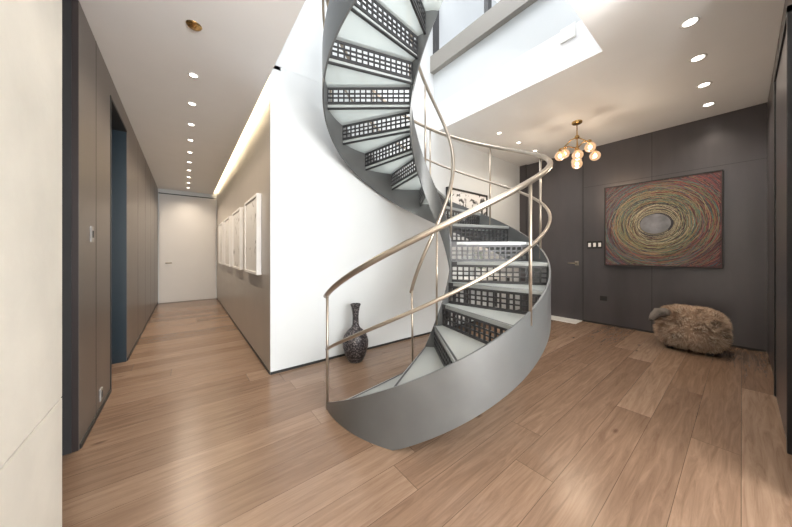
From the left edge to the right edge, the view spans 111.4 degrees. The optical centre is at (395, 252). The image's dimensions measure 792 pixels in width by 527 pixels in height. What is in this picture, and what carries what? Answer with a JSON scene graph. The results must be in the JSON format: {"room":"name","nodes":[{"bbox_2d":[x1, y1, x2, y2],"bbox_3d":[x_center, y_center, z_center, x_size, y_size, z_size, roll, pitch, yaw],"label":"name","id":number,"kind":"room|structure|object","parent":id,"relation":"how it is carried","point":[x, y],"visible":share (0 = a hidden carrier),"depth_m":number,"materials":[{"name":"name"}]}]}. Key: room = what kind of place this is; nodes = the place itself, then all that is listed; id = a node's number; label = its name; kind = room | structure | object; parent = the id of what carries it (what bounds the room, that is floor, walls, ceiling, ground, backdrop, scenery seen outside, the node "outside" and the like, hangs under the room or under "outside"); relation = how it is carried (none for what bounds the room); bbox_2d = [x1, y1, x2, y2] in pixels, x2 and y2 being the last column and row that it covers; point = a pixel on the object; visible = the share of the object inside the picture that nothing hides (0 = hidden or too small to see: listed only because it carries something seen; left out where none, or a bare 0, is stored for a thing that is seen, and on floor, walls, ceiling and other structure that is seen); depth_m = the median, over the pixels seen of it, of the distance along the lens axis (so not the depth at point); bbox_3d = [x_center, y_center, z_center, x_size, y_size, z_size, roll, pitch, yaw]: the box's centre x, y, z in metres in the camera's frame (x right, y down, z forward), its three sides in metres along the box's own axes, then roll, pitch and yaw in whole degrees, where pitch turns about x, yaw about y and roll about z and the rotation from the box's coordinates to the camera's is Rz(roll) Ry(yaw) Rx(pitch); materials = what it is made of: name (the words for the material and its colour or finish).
{"room":"entrance hall","nodes":[
{"label":"entrance hall","id":0,"kind":"room"},
{"bbox_2d":[0,0,61,526],"bbox_3d":[0.298,-0.175,-1.210,0.220,2.850,5.727,0,0,-38],"label":"stone wall","id":1,"kind":"structure","parent":0,"point":[30,30],"depth_m":0.89,"materials":[{"name":"stone"}]},
{"bbox_2d":[61,0,157,455],"bbox_3d":[-4.530,-0.175,3.744,1.471,2.850,6.322,0,0,-38],"label":"wall","id":2,"kind":"structure","parent":0,"point":[88,85],"depth_m":1.94,"materials":[{"name":"taupe painted panels"}]},
{"bbox_2d":[90,226,93,241],"bbox_3d":[-2.180,-0.135,1.939,0.012,0.110,0.060,0,0,-38],"label":"light switch","id":3,"kind":"object","parent":2,"relation":"attached to","point":[91,227],"visible":1,"depth_m":1.92,"materials":[{"name":"white plastic"}]},
{"bbox_2d":[100,387,102,400],"bbox_3d":[-2.350,1.125,2.155,0.011,0.090,0.070,0,0,-38],"label":"power outlet","id":4,"kind":"object","parent":2,"relation":"attached to","point":[101,389],"visible":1,"depth_m":2.14,"materials":[{"name":"white plastic"}]},
{"bbox_2d":[110,95,126,388],"bbox_3d":[-2.921,-0.085,2.718,0.204,2.670,0.890,0,0,-38],"label":"door","id":5,"kind":"structure","parent":2,"relation":"in","point":[118,131],"depth_m":3.07,"materials":[{"name":"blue wood"}]},
{"bbox_2d":[80,303,157,448],"bbox_3d":[-3.951,1.235,4.203,0.008,0.030,6.290,0,0,-38],"label":"baseboard","id":6,"kind":"structure","parent":2,"relation":"attached to","point":[128,357],"depth_m":2.15,"materials":[{"name":"black wood"}]},
{"bbox_2d":[158,187,216,302],"bbox_3d":[-5.479,-0.330,7.077,1.540,3.160,0.100,0,0,-38],"label":"wall","id":7,"kind":"structure","parent":0,"point":[214,195],"depth_m":7.06,"materials":[{"name":"white paint"}]},
{"bbox_2d":[158,192,215,302],"bbox_3d":[-5.388,-0.130,7.026,1.200,2.740,0.090,0,0,-38],"label":"door","id":8,"kind":"structure","parent":7,"relation":"in","point":[187,225],"depth_m":7.01,"materials":[{"name":"white wood"}]},
{"bbox_2d":[217,76,269,370],"bbox_3d":[-3.067,-0.330,5.143,0.120,3.160,5.918,0,0,-38],"label":"wall","id":9,"kind":"structure","parent":0,"point":[245,296],"depth_m":3.56,"materials":[{"name":"beige paint"}]},
{"bbox_2d":[219,222,223,263],"bbox_3d":[-4.021,-0.215,6.224,0.050,0.930,0.800,0,0,-38],"label":"framed picture","id":10,"kind":"object","parent":9,"relation":"attached to","point":[221,225],"visible":0.84,"depth_m":6.11},
{"bbox_2d":[219,224,221,262],"bbox_3d":[-4.018,-0.215,6.226,0.034,0.870,0.740,0,0,-38],"label":"print","id":11,"kind":"object","parent":10,"relation":"attached to","point":[220,225],"depth_m":6.28},
{"bbox_2d":[224,216,231,266],"bbox_3d":[-3.282,-0.215,5.278,0.050,0.930,0.800,0,0,-38],"label":"framed picture","id":12,"kind":"object","parent":9,"relation":"attached to","point":[228,221],"visible":0.87,"depth_m":5.13},
{"bbox_2d":[225,219,228,264],"bbox_3d":[-3.279,-0.215,5.281,0.034,0.870,0.740,0,0,-38],"label":"print","id":13,"kind":"object","parent":12,"relation":"attached to","point":[226,220],"depth_m":5.26},
{"bbox_2d":[232,207,243,269],"bbox_3d":[-2.543,-0.215,4.332,0.050,0.930,0.800,0,0,-38],"label":"framed picture","id":14,"kind":"object","parent":9,"relation":"attached to","point":[238,215],"visible":1,"depth_m":4.17},
{"bbox_2d":[233,211,238,266],"bbox_3d":[-2.540,-0.215,4.335,0.034,0.870,0.740,0,0,-38],"label":"print","id":15,"kind":"object","parent":14,"relation":"attached to","point":[236,213],"depth_m":4.33},
{"bbox_2d":[217,298,269,374],"bbox_3d":[-3.116,1.238,5.103,0.008,0.025,5.900,0,0,-38],"label":"baseboard","id":16,"kind":"structure","parent":9,"relation":"attached to","point":[251,347],"depth_m":3.65,"materials":[{"name":"wood"}]},
{"bbox_2d":[244,193,260,274],"bbox_3d":[-1.805,-0.215,3.387,0.050,0.930,0.800,0,0,-38],"label":"framed picture","id":17,"kind":"object","parent":9,"relation":"attached to","point":[252,207],"visible":1,"depth_m":3.25},
{"bbox_2d":[246,197,255,271],"bbox_3d":[-1.802,-0.215,3.389,0.034,0.870,0.740,0,0,-38],"label":"print","id":18,"kind":"object","parent":17,"relation":"attached to","point":[251,203],"depth_m":3.35},
{"bbox_2d":[270,0,519,371],"bbox_3d":[0.236,-1.850,4.042,6.350,6.200,0.121,0,0,-38],"label":"wall","id":19,"kind":"structure","parent":0,"point":[326,222],"depth_m":3.27,"materials":[{"name":"white paint"}]},
{"bbox_2d":[270,309,519,374],"bbox_3d":[0.702,1.238,4.325,5.049,0.025,0.008,0,0,-38],"label":"baseboard","id":20,"kind":"structure","parent":19,"relation":"attached to","point":[380,345],"depth_m":3.20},
{"bbox_2d":[446,187,487,215],"bbox_3d":[1.268,-0.805,4.744,1.120,0.550,0.040,0,0,-38],"label":"framed picture","id":21,"kind":"object","parent":19,"relation":"attached to","point":[468,199],"visible":0.49,"depth_m":4.72},
{"bbox_2d":[62,298,791,526],"bbox_3d":[-0.022,1.300,3.155,7.850,0.100,13.000,0,0,-38],"label":"floor","id":22,"kind":"structure","parent":0,"point":[611,426],"depth_m":1.73,"materials":[{"name":"brown wood"}]},
{"bbox_2d":[343,303,367,362],"bbox_3d":[-0.470,0.920,3.135,0.296,0.660,0.296,0,0,-38],"label":"vase","id":23,"kind":"object","parent":22,"relation":"on","point":[355,349],"visible":0.98,"depth_m":3.05,"materials":[{"name":"grey ceramic"}]},
{"bbox_2d":[322,0,552,449],"bbox_3d":[0.343,-1.089,2.679,2.101,4.678,2.102,0,0,-25],"label":"spiral staircase","id":24,"kind":"structure","parent":22,"relation":"on","point":[458,375],"depth_m":2.26,"materials":[{"name":"metal"}]},
{"bbox_2d":[453,274,510,332],"bbox_3d":[1.516,0.830,4.719,1.300,0.840,0.330,0,0,-38],"label":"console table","id":25,"kind":"object","parent":22,"relation":"on","point":[471,277],"visible":0.14,"depth_m":4.54,"materials":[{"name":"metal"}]},
{"bbox_2d":[476,247,486,274],"bbox_3d":[1.474,0.098,4.692,0.686,0.625,0.260,0,0,-38],"label":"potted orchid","id":26,"kind":"object","parent":25,"relation":"on","point":[480,248],"visible":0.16,"depth_m":4.64,"materials":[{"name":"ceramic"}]},
{"bbox_2d":[551,315,581,323],"bbox_3d":[2.981,1.244,5.248,0.320,0.012,1.000,0,0,-38],"label":"doormat","id":27,"kind":"object","parent":22,"relation":"on","point":[557,318],"visible":0.43,"depth_m":5.03,"materials":[{"name":"fabric"}]},
{"bbox_2d":[648,303,733,355],"bbox_3d":[3.820,0.958,3.502,0.676,0.584,0.742,0,0,-38],"label":"pouf","id":28,"kind":"object","parent":22,"relation":"on","point":[706,330],"visible":1,"depth_m":3.34,"materials":[{"name":"fur"}]},
{"bbox_2d":[79,0,784,193],"bbox_3d":[-0.022,-1.950,3.155,7.850,0.700,13.000,0,0,-38],"label":"ceiling","id":29,"kind":"structure","parent":0,"point":[626,71],"depth_m":2.76,"materials":[{"name":"paint"}]},
{"bbox_2d":[188,72,198,78],"bbox_3d":[-1.824,-1.597,2.433,0.084,0.006,0.084,0,0,-38],"label":"recessed light","id":30,"kind":"object","parent":29,"relation":"in","point":[193,75],"visible":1,"depth_m":2.43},
{"bbox_2d":[186,20,201,30],"bbox_3d":[-1.420,-1.594,1.898,0.094,0.012,0.094,0,0,-38],"label":"recessed light","id":31,"kind":"object","parent":29,"relation":"attached to","point":[193,25],"visible":1,"depth_m":1.89,"materials":[{"name":"gold metal"}]},
{"bbox_2d":[555,120,600,168],"bbox_3d":[2.613,-1.551,3.891,0.521,0.678,0.479,0,0,-38],"label":"globe chandelier","id":32,"kind":"object","parent":29,"relation":"hanging from","point":[576,162],"visible":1,"depth_m":3.84,"materials":[{"name":"white glass"}]},
{"bbox_2d":[679,16,701,28],"bbox_3d":[2.409,-1.887,2.212,0.126,0.006,0.126,0,0,-38],"label":"recessed light","id":33,"kind":"object","parent":29,"relation":"in","point":[689,22],"visible":1,"depth_m":2.21,"materials":[{"name":"white glass"}]},
{"bbox_2d":[689,53,707,62],"bbox_3d":[2.929,-1.887,2.618,0.126,0.006,0.126,0,0,-38],"label":"recessed light","id":34,"kind":"object","parent":29,"relation":"in","point":[699,57],"visible":1,"depth_m":2.61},
{"bbox_2d":[696,81,712,88],"bbox_3d":[3.465,-1.887,3.037,0.126,0.006,0.126,0,0,-38],"label":"recessed light","id":35,"kind":"object","parent":29,"relation":"in","point":[705,84],"visible":1,"depth_m":3.03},
{"bbox_2d":[701,102,715,106],"bbox_3d":[3.977,-1.887,3.437,0.126,0.006,0.126,0,0,-38],"label":"recessed light","id":36,"kind":"object","parent":29,"relation":"in","point":[709,103],"visible":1,"depth_m":3.43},
{"bbox_2d":[434,0,580,103],"bbox_3d":[1.305,-2.495,3.418,0.134,0.650,2.180,0,0,-38],"label":"wall","id":37,"kind":"structure","parent":0,"point":[542,20],"depth_m":3.26,"materials":[{"name":"white paint"}]},
{"bbox_2d":[430,0,537,74],"bbox_3d":[1.526,-3.900,3.083,0.200,2.200,2.980,0,0,-38],"label":"window","id":38,"kind":"structure","parent":37,"relation":"in","point":[493,18],"depth_m":3.55,"materials":[{"name":"paint"}]},
{"bbox_2d":[520,102,767,352],"bbox_3d":[3.753,-0.320,4.633,0.121,3.140,3.280,0,0,-38],"label":"wall","id":39,"kind":"structure","parent":0,"point":[735,142],"depth_m":3.84,"materials":[{"name":"paint"}]},
{"bbox_2d":[526,154,582,319],"bbox_3d":[3.102,-0.320,5.361,0.110,3.140,1.056,0,0,-38],"label":"door","id":40,"kind":"structure","parent":39,"relation":"in","point":[562,186],"depth_m":5.22,"materials":[{"name":"grey wood"}]},
{"bbox_2d":[587,241,601,248],"bbox_3d":[3.533,-0.145,4.803,0.016,0.130,0.220,0,0,-38],"label":"light switch","id":41,"kind":"object","parent":39,"relation":"attached to","point":[590,244],"visible":1,"depth_m":4.80,"materials":[{"name":"white plastic"}]},
{"bbox_2d":[600,296,606,300],"bbox_3d":[3.614,0.790,4.701,0.014,0.080,0.100,0,0,-38],"label":"power outlet","id":42,"kind":"object","parent":39,"relation":"attached to","point":[603,298],"visible":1,"depth_m":4.70,"materials":[{"name":"black plastic"}]},
{"bbox_2d":[604,169,722,268],"bbox_3d":[4.012,-0.455,4.154,0.058,1.334,1.306,0,0,-38],"label":"abstract painting","id":43,"kind":"object","parent":39,"relation":"attached to","point":[677,221],"visible":1,"depth_m":4.05,"materials":[{"name":"paint"}]},
{"bbox_2d":[583,320,765,352],"bbox_3d":[4.037,1.235,4.166,0.008,0.030,1.975,0,0,-38],"label":"baseboard","id":44,"kind":"structure","parent":39,"relation":"attached to","point":[648,331],"depth_m":4.31,"materials":[{"name":"black wood"}]},
{"bbox_2d":[768,0,791,375],"bbox_3d":[3.377,-0.320,2.296,3.350,3.140,0.141,0,0,-38],"label":"wall","id":45,"kind":"structure","parent":0,"point":[787,2],"depth_m":2.93,"materials":[{"name":"paint"}]},
{"bbox_2d":[774,4,791,454],"bbox_3d":[2.893,-0.145,2.023,1.130,2.790,0.024,0,0,-38],"label":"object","id":46,"kind":"structure","parent":45,"relation":"in","point":[782,77],"depth_m":1.93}
]}

